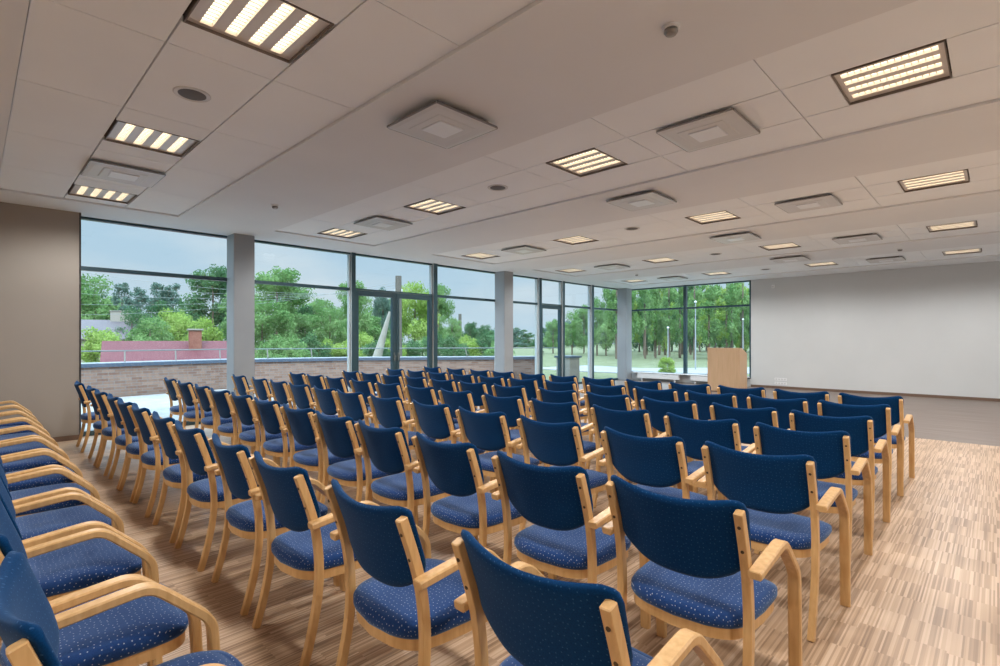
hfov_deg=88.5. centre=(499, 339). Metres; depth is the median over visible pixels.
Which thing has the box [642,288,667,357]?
tree
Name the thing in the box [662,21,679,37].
smoke detector
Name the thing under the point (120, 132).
ceiling light
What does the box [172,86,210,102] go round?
ceiling speaker
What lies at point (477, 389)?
armchair
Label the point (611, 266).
ceiling vent
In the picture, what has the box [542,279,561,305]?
window
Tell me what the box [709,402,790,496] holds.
armchair
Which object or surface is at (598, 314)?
tree
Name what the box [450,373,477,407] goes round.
armchair
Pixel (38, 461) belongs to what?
armchair
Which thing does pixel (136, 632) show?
armchair
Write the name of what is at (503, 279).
pillar
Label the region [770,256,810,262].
ceiling vent
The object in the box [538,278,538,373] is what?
trim
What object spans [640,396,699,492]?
armchair
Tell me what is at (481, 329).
tree
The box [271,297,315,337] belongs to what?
tree
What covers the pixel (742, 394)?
armchair
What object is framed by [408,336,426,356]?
bush
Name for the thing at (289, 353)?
bush
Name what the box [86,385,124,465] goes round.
armchair
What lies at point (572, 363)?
gate pier
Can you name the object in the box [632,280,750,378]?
window
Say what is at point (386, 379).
armchair
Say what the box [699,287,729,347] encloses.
tree
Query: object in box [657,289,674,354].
tree
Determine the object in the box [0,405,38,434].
armchair
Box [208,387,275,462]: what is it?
armchair
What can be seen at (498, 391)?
armchair
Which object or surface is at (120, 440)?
armchair
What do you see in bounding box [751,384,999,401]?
baseboard
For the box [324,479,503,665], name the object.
armchair
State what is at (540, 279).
trim
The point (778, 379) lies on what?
wall socket
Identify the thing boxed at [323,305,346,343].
tree
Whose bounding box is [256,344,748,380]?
ground
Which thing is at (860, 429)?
armchair
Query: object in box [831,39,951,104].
ceiling light
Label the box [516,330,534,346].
tree
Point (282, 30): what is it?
ceiling light
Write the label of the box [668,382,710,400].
armchair
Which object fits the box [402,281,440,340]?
tree
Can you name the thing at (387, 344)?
bush
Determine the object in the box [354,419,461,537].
armchair
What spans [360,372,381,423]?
armchair
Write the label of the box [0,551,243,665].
armchair
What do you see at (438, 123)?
ceiling vent
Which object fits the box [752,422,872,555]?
armchair
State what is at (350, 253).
trim
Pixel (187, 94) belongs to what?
grille
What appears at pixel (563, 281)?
trim
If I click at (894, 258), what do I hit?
ceiling vent
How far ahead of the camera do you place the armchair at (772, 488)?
2.58 m
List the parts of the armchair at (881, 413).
leg, backrest, seat frame, seat, leg, arm and leg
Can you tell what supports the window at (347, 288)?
on the floor
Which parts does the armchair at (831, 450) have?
leg, backrest, seat frame, seat, leg, arm and leg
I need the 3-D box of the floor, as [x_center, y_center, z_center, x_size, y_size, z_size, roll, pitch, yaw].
[2.472,1.480,6.934,13.700,0.120,20.000,0,0,44]
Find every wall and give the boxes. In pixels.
[0,202,78,436]
[81,356,534,396]
[632,373,750,386]
[751,261,999,398]
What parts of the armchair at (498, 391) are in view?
leg, backrest, leg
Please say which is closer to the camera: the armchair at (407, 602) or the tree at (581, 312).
the armchair at (407, 602)
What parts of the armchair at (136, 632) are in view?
leg, backrest, arm and leg, seat, arm and leg, seat frame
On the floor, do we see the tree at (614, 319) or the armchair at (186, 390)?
the armchair at (186, 390)
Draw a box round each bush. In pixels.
[255,340,281,357]
[268,335,284,357]
[280,333,312,357]
[299,331,333,356]
[315,338,343,356]
[330,339,361,356]
[359,331,374,356]
[361,340,389,356]
[384,338,407,356]
[402,339,422,356]
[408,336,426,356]
[422,333,450,355]
[438,335,468,355]
[458,334,483,355]
[469,331,494,355]
[484,340,515,355]
[657,357,676,372]
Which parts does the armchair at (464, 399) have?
leg, backrest, leg, arm and leg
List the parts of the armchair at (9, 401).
seat, arm and leg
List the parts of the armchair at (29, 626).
leg, backrest, arm and leg, seat, arm and leg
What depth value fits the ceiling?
4.41 m
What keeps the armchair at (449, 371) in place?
on the floor
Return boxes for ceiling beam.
[178,0,999,284]
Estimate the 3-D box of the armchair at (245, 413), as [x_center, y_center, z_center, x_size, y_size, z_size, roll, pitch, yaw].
[-2.491,0.983,5.414,0.621,0.883,0.563,0,0,44]
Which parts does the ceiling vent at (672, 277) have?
plate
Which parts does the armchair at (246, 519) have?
leg, backrest, arm and leg, leg, seat frame, seat, arm and leg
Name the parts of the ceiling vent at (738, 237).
plate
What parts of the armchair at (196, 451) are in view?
leg, backrest, arm and leg, leg, seat, seat frame, arm and leg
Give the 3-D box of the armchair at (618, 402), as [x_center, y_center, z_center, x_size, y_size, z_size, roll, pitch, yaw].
[1.259,0.983,5.435,0.563,0.883,0.621,0,0,-45]
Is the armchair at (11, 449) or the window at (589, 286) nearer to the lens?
the armchair at (11, 449)
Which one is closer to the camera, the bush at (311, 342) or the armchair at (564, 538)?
the armchair at (564, 538)
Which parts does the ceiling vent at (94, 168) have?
plate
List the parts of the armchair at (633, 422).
leg, backrest, leg, arm and leg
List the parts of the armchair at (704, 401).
leg, backrest, leg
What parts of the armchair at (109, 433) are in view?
leg, backrest, leg, seat frame, seat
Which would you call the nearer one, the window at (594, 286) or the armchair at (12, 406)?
the armchair at (12, 406)
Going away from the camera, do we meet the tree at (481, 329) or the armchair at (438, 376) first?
the armchair at (438, 376)
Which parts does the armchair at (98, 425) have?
backrest, leg, leg, seat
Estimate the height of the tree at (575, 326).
4.921 m
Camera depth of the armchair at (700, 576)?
1.91 m
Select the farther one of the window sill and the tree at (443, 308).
the tree at (443, 308)
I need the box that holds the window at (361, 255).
[356,253,431,295]
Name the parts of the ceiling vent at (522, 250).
plate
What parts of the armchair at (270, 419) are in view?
leg, backrest, leg, seat frame, seat, arm and leg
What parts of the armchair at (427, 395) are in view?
leg, backrest, leg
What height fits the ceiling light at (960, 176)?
0.078 m
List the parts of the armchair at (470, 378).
backrest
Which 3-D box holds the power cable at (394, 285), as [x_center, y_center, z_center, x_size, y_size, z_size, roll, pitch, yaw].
[-13.800,-2.233,25.001,17.428,1.132,0.011,0,0,-7]
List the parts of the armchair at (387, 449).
leg, backrest, arm and leg, leg, seat, seat frame, arm and leg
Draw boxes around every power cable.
[81,288,392,297]
[82,272,304,293]
[85,283,346,294]
[87,285,394,304]
[96,283,390,314]
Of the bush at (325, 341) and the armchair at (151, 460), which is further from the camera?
the bush at (325, 341)
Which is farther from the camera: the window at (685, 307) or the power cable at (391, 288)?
the power cable at (391, 288)
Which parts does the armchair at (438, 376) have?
backrest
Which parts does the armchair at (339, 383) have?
backrest, leg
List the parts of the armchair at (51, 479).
arm and leg, arm and leg, seat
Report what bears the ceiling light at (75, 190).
attached to the ceiling
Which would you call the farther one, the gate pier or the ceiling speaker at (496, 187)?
the gate pier
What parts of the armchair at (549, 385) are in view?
backrest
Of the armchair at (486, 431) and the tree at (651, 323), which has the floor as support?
the armchair at (486, 431)
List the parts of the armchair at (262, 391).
leg, backrest, leg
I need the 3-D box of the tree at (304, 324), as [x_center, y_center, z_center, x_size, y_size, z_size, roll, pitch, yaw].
[-18.893,-0.496,49.878,4.696,4.542,4.211,0,0,-37]
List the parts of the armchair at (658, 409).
leg, backrest, leg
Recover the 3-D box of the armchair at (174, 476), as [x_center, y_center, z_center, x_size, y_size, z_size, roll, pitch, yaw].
[-2.313,0.983,3.932,0.621,0.883,0.563,0,0,45]
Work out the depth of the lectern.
13.87 m
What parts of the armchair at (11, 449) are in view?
arm and leg, seat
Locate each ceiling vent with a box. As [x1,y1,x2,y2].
[81,159,165,187]
[354,216,412,230]
[387,100,497,148]
[501,246,545,254]
[594,264,629,269]
[606,191,676,210]
[656,108,759,151]
[657,276,687,280]
[710,232,760,243]
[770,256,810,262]
[775,194,842,212]
[832,234,881,243]
[866,256,905,262]
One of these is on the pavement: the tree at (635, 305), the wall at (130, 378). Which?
the wall at (130, 378)
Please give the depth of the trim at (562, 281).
15.86 m
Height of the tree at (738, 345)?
8.232 m
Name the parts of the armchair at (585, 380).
leg, backrest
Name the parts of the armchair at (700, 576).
leg, arm and leg, backrest, seat, seat frame, leg, arm and leg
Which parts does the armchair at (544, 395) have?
leg, backrest, leg, arm and leg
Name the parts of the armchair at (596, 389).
backrest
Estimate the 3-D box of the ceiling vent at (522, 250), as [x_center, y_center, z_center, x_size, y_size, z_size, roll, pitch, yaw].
[0.484,-1.816,10.386,0.656,0.053,0.656,0,0,44]
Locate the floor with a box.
[0,380,999,665]
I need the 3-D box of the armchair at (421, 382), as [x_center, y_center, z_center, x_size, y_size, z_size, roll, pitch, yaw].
[-1.114,0.983,7.888,0.563,0.883,0.621,0,0,-44]
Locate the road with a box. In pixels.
[543,365,748,373]
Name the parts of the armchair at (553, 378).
backrest, leg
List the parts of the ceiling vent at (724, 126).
plate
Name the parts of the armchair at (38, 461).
arm and leg, seat, arm and leg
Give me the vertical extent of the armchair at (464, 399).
0.883 m
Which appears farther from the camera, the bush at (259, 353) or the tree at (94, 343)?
the tree at (94, 343)
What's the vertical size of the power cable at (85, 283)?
0.822 m
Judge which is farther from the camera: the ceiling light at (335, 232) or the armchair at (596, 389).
the ceiling light at (335, 232)
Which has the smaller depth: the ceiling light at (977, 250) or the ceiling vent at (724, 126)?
the ceiling vent at (724, 126)
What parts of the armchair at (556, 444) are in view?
arm and leg, leg, backrest, seat, leg, seat frame, arm and leg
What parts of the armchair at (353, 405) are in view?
leg, backrest, leg, seat, arm and leg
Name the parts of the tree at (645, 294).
crown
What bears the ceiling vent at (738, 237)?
in the ceiling
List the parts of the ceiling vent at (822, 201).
plate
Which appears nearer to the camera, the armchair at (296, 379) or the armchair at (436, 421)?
the armchair at (436, 421)
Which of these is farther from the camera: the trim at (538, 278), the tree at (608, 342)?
the tree at (608, 342)
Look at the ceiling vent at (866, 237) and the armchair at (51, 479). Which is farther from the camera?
the ceiling vent at (866, 237)
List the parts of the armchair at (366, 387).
leg, backrest, leg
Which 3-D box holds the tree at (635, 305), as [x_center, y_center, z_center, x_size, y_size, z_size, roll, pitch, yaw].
[14.066,-1.843,55.283,2.544,7.571,2.385,0,0,-37]
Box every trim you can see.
[79,213,80,434]
[350,253,351,391]
[352,252,355,371]
[432,264,433,367]
[434,264,437,367]
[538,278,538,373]
[539,278,541,373]
[561,281,562,376]
[563,281,564,376]
[591,285,591,377]
[592,285,593,378]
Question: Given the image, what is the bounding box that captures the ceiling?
[0,0,999,288]
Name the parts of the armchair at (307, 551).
leg, backrest, arm and leg, leg, seat, seat frame, arm and leg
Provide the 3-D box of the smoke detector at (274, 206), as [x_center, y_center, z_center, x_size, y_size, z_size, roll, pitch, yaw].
[-3.037,-1.794,6.925,0.100,0.052,0.100,0,0,44]
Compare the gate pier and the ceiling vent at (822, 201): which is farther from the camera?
the gate pier
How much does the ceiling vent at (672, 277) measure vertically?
0.053 m
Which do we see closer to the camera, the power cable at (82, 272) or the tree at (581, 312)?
the power cable at (82, 272)
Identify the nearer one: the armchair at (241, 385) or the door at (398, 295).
the armchair at (241, 385)
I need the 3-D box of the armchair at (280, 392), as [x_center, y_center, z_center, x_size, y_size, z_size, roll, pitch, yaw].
[-2.841,0.983,7.106,0.563,0.883,0.621,0,0,-45]
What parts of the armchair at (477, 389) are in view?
leg, backrest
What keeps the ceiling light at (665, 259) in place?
attached to the ceiling
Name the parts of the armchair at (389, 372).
backrest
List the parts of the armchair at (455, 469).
leg, arm and leg, backrest, seat, leg, seat frame, arm and leg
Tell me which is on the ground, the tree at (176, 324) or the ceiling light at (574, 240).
the tree at (176, 324)
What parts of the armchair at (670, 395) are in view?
leg, backrest, leg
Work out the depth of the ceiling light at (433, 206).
7.17 m
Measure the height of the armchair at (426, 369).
0.883 m
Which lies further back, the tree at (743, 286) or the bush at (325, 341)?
the tree at (743, 286)
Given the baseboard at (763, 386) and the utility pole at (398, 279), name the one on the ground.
the utility pole at (398, 279)
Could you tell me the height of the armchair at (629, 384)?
0.883 m
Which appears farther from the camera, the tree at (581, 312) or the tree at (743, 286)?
the tree at (743, 286)
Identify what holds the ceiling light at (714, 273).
attached to the ceiling
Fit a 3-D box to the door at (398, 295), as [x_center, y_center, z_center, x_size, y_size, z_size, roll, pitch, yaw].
[-1.977,0.180,11.862,0.160,2.460,1.015,0,0,44]
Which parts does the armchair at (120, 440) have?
leg, backrest, leg, seat frame, seat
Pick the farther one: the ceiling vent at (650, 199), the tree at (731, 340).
the tree at (731, 340)
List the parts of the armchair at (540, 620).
leg, arm and leg, backrest, seat, leg, arm and leg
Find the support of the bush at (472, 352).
on the ground
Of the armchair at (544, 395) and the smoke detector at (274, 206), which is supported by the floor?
the armchair at (544, 395)
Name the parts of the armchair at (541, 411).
leg, backrest, leg, seat, arm and leg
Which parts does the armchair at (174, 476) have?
leg, backrest, seat frame, leg, arm and leg, seat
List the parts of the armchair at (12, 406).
seat, arm and leg, arm and leg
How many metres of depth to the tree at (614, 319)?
51.77 m
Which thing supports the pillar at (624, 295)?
on the floor
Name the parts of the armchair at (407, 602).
leg, backrest, arm and leg, seat, leg, seat frame, arm and leg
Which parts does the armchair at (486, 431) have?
leg, arm and leg, backrest, leg, seat, seat frame, arm and leg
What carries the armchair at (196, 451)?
on the floor
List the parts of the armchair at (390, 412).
leg, backrest, arm and leg, leg, seat, arm and leg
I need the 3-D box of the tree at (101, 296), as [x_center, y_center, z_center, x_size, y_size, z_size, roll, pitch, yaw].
[-65.705,-1.296,80.438,11.068,13.765,11.349,0,0,26]
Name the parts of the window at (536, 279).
frame, frame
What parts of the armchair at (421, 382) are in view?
backrest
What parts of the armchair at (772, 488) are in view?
arm and leg, leg, backrest, seat, seat frame, leg, arm and leg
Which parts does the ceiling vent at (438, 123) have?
plate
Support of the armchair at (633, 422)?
on the floor
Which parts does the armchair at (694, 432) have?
leg, arm and leg, seat, seat frame, backrest, leg, arm and leg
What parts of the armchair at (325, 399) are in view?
leg, backrest, leg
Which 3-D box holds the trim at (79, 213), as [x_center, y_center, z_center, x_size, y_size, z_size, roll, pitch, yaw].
[-6.010,-0.200,7.342,0.030,3.240,0.020,0,0,44]
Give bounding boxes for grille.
[178,89,205,100]
[490,186,504,189]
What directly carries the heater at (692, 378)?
on the floor
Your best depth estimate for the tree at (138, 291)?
73.54 m
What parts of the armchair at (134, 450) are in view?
leg, backrest, seat frame, leg, seat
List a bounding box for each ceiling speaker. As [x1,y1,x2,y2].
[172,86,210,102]
[488,184,507,190]
[624,227,639,230]
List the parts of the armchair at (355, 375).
backrest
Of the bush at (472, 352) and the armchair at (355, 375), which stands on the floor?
the armchair at (355, 375)
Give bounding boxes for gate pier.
[554,355,581,381]
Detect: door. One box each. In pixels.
[356,290,395,403]
[396,293,431,386]
[542,305,561,375]
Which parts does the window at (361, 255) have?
frame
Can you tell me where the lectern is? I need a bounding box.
[708,348,746,391]
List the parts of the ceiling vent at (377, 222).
plate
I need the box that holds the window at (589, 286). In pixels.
[565,282,590,383]
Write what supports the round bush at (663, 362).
on the ground
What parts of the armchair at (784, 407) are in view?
leg, backrest, leg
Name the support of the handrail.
attached to the wall at (130, 378)
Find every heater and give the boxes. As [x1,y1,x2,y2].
[637,373,679,382]
[690,376,707,383]
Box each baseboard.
[52,435,78,441]
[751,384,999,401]
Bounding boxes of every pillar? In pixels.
[227,233,254,398]
[495,271,512,372]
[617,288,631,379]
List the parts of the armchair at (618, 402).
leg, backrest, leg, arm and leg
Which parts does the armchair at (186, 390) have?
leg, backrest, seat frame, leg, seat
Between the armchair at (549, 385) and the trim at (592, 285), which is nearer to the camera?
the armchair at (549, 385)
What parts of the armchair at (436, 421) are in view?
leg, backrest, leg, seat, arm and leg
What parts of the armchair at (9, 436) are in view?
seat, arm and leg, arm and leg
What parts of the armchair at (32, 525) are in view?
backrest, arm and leg, seat, arm and leg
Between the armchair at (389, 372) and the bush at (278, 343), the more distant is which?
the bush at (278, 343)
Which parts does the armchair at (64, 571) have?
backrest, arm and leg, seat, arm and leg, seat frame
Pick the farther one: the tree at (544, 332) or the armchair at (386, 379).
the tree at (544, 332)
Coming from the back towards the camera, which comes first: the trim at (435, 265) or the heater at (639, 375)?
the heater at (639, 375)
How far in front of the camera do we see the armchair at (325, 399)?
5.92 m
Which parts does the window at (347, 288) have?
frame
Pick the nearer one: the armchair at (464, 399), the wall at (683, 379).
the armchair at (464, 399)
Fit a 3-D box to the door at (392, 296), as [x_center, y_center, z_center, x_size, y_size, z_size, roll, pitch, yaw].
[-2.691,0.180,11.126,0.160,2.460,1.015,0,0,44]
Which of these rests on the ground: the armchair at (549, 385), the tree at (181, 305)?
the tree at (181, 305)
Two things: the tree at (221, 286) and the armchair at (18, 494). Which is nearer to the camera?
the armchair at (18, 494)
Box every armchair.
[0,400,33,426]
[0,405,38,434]
[0,411,46,440]
[0,418,54,455]
[0,426,64,472]
[0,437,75,491]
[0,450,92,517]
[0,464,116,539]
[0,478,152,665]
[0,500,202,665]
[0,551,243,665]
[74,381,114,451]
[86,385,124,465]
[93,389,124,475]
[106,393,161,488]
[116,398,183,501]
[130,403,214,517]
[150,411,224,542]
[163,377,199,421]
[172,420,269,571]
[176,380,232,444]
[193,383,252,453]
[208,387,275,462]
[208,433,339,615]
[229,392,287,465]
[231,374,271,401]
[248,451,378,665]
[250,377,297,407]
[251,397,331,484]
[268,379,321,411]
[280,404,361,500]
[287,382,344,417]
[288,372,316,409]
[305,374,335,414]
[311,386,369,423]
[312,410,393,503]
[324,376,369,406]
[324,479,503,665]
[334,389,402,428]
[342,370,376,403]
[349,378,379,423]
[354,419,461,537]
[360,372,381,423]
[367,394,443,472]
[374,381,409,419]
[381,374,407,410]
[386,368,407,409]
[404,376,440,433]
[404,384,467,441]
[406,370,428,383]
[410,399,493,492]
[411,431,543,574]
[423,366,441,381]
[426,371,449,401]
[429,378,481,438]
[438,388,506,451]
[446,367,465,391]
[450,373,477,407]
[451,529,723,665]
[455,406,549,491]
[458,380,488,441]
[469,369,490,382]
[477,375,505,395]
[481,393,553,476]
[491,371,514,386]
[491,383,531,429]
[491,450,650,628]
[507,377,538,429]
[516,415,624,534]
[519,372,545,398]
[528,398,606,469]
[537,387,603,465]
[543,379,587,419]
[549,374,584,408]
[581,376,633,422]
[583,391,657,482]
[587,383,634,404]
[589,404,681,507]
[599,426,726,522]
[602,475,802,665]
[624,379,661,409]
[632,386,695,459]
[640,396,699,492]
[664,412,754,491]
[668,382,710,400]
[684,390,737,460]
[697,441,850,641]
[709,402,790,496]
[717,385,765,408]
[747,394,808,444]
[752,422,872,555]
[773,389,829,414]
[789,410,889,533]
[817,400,903,507]
[838,393,914,477]
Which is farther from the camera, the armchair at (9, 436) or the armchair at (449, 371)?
the armchair at (449, 371)
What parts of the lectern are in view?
panel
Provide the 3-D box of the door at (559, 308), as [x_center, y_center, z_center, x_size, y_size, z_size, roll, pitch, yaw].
[1.549,0.180,15.501,0.160,2.460,1.000,0,0,44]
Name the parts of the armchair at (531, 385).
backrest, leg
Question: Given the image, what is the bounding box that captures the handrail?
[81,347,557,361]
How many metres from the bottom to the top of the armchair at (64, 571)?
0.883 m
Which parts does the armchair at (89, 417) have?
leg, backrest, leg, seat, seat frame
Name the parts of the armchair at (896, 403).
leg, backrest, seat, leg, arm and leg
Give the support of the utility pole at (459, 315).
on the ground
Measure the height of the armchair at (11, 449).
0.883 m
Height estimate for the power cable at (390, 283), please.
1.782 m
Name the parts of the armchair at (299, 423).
leg, backrest, seat frame, leg, seat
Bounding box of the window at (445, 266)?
[438,264,494,301]
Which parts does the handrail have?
rail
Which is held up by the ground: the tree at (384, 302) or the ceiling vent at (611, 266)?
the tree at (384, 302)
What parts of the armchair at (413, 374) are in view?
backrest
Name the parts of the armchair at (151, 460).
leg, backrest, leg, seat, seat frame, arm and leg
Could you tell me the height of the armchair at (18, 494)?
0.883 m
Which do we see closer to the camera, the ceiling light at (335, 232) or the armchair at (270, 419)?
the armchair at (270, 419)
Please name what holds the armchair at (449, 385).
on the floor
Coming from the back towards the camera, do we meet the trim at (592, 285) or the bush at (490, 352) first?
the bush at (490, 352)
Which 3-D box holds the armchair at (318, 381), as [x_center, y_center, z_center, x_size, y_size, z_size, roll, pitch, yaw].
[-2.784,0.983,8.313,0.621,0.883,0.563,0,0,44]
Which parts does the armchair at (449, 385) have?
backrest, leg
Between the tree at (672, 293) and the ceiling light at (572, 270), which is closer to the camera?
the ceiling light at (572, 270)
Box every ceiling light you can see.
[68,182,136,203]
[104,118,199,156]
[184,0,333,63]
[317,228,365,238]
[404,198,465,214]
[463,253,499,258]
[546,148,627,176]
[553,236,598,244]
[555,268,585,272]
[623,279,644,282]
[642,257,678,262]
[685,210,740,224]
[702,272,730,275]
[758,242,800,250]
[804,262,837,266]
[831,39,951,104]
[898,169,969,192]
[926,220,976,232]
[942,248,981,254]
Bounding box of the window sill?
[631,371,749,377]
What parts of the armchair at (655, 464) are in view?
leg, arm and leg, backrest, seat, leg, arm and leg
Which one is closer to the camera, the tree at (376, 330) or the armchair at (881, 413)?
the armchair at (881, 413)
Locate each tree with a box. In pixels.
[81,273,123,319]
[81,326,121,362]
[84,290,110,318]
[111,282,136,316]
[112,305,151,339]
[124,315,174,340]
[131,287,150,315]
[138,299,186,336]
[142,282,169,321]
[158,308,192,340]
[162,283,187,315]
[174,301,205,340]
[175,264,226,331]
[186,316,225,340]
[217,293,257,341]
[255,266,316,338]
[255,299,295,352]
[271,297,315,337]
[288,312,328,344]
[301,298,336,330]
[307,306,346,345]
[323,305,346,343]
[336,280,375,337]
[363,316,386,341]
[364,304,389,339]
[372,286,389,330]
[380,299,404,343]
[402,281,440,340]
[424,283,454,338]
[442,317,462,343]
[462,322,478,338]
[478,324,494,338]
[513,329,529,346]
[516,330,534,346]
[524,333,534,346]
[531,328,546,346]
[543,318,557,353]
[565,311,584,354]
[572,304,587,353]
[586,296,606,355]
[599,300,614,355]
[601,288,616,358]
[609,289,636,346]
[632,290,639,339]
[632,290,640,345]
[632,295,649,351]
[635,290,658,354]
[636,290,657,358]
[636,296,652,344]
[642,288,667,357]
[648,289,671,354]
[653,287,680,356]
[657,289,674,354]
[663,291,678,351]
[670,288,691,353]
[672,287,690,357]
[680,286,706,359]
[688,286,701,354]
[695,285,721,354]
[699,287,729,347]
[701,285,724,347]
[710,284,730,347]
[717,283,733,347]
[723,283,741,347]
[727,282,748,347]
[734,283,748,350]
[734,286,748,351]
[744,284,748,341]
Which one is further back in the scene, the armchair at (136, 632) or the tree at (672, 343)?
the tree at (672, 343)
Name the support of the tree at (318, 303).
on the ground
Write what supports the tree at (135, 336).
on the ground
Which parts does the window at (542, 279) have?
frame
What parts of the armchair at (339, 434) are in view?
leg, backrest, arm and leg, leg, seat frame, seat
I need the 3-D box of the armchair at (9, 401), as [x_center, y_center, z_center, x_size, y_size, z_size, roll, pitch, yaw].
[-5.856,0.983,6.071,0.621,0.883,0.563,0,0,44]
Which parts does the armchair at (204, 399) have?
leg, backrest, seat frame, leg, seat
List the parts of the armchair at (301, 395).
leg, backrest, leg, seat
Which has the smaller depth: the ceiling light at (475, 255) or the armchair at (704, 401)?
the armchair at (704, 401)
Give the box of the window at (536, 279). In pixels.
[513,275,537,373]
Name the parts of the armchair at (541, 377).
backrest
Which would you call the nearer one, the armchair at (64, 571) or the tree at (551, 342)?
the armchair at (64, 571)
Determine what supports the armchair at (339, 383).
on the floor
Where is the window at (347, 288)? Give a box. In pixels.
[255,240,349,409]
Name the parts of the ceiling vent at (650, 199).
plate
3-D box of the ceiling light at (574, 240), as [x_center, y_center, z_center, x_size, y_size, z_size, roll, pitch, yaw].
[1.405,-1.877,9.496,0.600,0.078,0.620,0,0,44]
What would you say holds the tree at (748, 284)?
on the ground
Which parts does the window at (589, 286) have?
frame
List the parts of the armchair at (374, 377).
backrest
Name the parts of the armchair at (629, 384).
leg, backrest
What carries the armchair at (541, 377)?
on the floor
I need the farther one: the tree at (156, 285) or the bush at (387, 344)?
the tree at (156, 285)
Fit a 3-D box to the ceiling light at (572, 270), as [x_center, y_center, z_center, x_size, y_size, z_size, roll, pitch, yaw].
[1.887,-1.877,13.645,0.600,0.078,0.620,0,0,44]
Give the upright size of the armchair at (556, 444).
0.883 m
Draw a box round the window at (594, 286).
[594,286,617,379]
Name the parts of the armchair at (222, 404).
leg, backrest, seat frame, leg, seat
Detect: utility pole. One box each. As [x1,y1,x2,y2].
[372,276,402,356]
[458,314,461,338]
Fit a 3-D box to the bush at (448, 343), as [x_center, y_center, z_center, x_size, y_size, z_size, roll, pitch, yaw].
[-2.355,0.792,25.889,1.658,2.116,1.948,0,0,6]
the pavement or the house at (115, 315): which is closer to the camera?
the pavement
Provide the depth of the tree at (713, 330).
42.96 m
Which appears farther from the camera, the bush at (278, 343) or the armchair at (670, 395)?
the bush at (278, 343)
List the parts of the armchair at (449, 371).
backrest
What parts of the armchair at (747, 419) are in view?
leg, backrest, leg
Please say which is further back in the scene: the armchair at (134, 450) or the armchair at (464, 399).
the armchair at (464, 399)
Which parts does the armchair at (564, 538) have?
leg, arm and leg, backrest, seat, seat frame, leg, arm and leg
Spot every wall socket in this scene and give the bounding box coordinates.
[775,378,786,380]
[775,382,786,384]
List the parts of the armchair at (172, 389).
leg, backrest, leg, seat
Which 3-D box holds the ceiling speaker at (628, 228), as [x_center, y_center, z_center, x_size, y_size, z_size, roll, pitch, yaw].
[2.179,-1.838,8.471,0.250,0.014,0.250,0,0,44]
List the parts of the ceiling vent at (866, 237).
plate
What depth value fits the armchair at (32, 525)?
2.77 m
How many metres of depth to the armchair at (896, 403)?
5.10 m
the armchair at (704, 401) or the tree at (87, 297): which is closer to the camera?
the armchair at (704, 401)
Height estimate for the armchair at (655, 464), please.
0.883 m
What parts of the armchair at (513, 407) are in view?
leg, backrest, arm and leg, seat, leg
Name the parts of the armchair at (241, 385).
leg, backrest, leg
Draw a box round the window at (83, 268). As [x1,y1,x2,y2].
[81,216,226,435]
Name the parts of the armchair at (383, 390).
leg, backrest, leg, seat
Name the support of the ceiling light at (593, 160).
attached to the ceiling
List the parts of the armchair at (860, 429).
leg, backrest, seat frame, seat, leg, arm and leg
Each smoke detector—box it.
[271,204,278,208]
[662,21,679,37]
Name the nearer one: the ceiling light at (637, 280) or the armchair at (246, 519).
the armchair at (246, 519)
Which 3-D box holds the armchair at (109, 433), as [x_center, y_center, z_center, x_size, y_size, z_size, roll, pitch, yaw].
[-4.146,0.983,5.704,0.621,0.883,0.563,0,0,44]
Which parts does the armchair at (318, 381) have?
leg, backrest, leg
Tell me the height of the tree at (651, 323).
7.646 m
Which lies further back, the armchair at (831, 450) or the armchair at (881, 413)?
the armchair at (881, 413)
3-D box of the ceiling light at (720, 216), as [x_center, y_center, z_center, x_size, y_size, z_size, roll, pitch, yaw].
[3.214,-1.877,7.743,0.600,0.078,0.620,0,0,44]
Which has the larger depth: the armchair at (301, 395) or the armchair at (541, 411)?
the armchair at (301, 395)
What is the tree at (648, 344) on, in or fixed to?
on the ground
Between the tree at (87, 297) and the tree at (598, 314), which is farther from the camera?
the tree at (87, 297)
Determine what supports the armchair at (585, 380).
on the floor
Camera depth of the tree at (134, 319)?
57.49 m
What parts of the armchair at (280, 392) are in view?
leg, backrest, leg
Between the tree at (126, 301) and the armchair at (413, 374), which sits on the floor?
the armchair at (413, 374)
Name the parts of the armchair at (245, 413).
leg, backrest, seat frame, leg, arm and leg, seat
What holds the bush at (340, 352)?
on the ground
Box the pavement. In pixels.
[81,383,382,430]
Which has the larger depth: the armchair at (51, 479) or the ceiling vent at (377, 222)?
the ceiling vent at (377, 222)
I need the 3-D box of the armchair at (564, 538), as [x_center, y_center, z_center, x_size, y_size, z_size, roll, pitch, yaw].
[0.328,0.983,2.538,0.621,0.883,0.563,0,0,43]
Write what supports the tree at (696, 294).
on the ground
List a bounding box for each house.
[81,310,138,362]
[100,329,226,361]
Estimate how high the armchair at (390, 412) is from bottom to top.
0.883 m
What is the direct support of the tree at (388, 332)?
on the ground
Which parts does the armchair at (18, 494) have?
arm and leg, arm and leg, seat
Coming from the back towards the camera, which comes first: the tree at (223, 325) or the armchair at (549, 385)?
the tree at (223, 325)
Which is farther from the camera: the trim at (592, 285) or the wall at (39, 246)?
the trim at (592, 285)
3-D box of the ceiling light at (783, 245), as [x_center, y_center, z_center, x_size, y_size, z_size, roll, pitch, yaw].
[5.521,-1.877,10.123,0.600,0.078,0.620,0,0,44]
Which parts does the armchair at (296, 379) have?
backrest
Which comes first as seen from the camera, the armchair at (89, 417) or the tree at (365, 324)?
the armchair at (89, 417)
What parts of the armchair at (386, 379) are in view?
backrest, leg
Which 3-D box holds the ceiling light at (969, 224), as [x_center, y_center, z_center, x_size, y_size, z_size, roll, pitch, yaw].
[7.352,-1.877,8.349,0.600,0.078,0.620,0,0,44]
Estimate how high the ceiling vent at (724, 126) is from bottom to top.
0.053 m

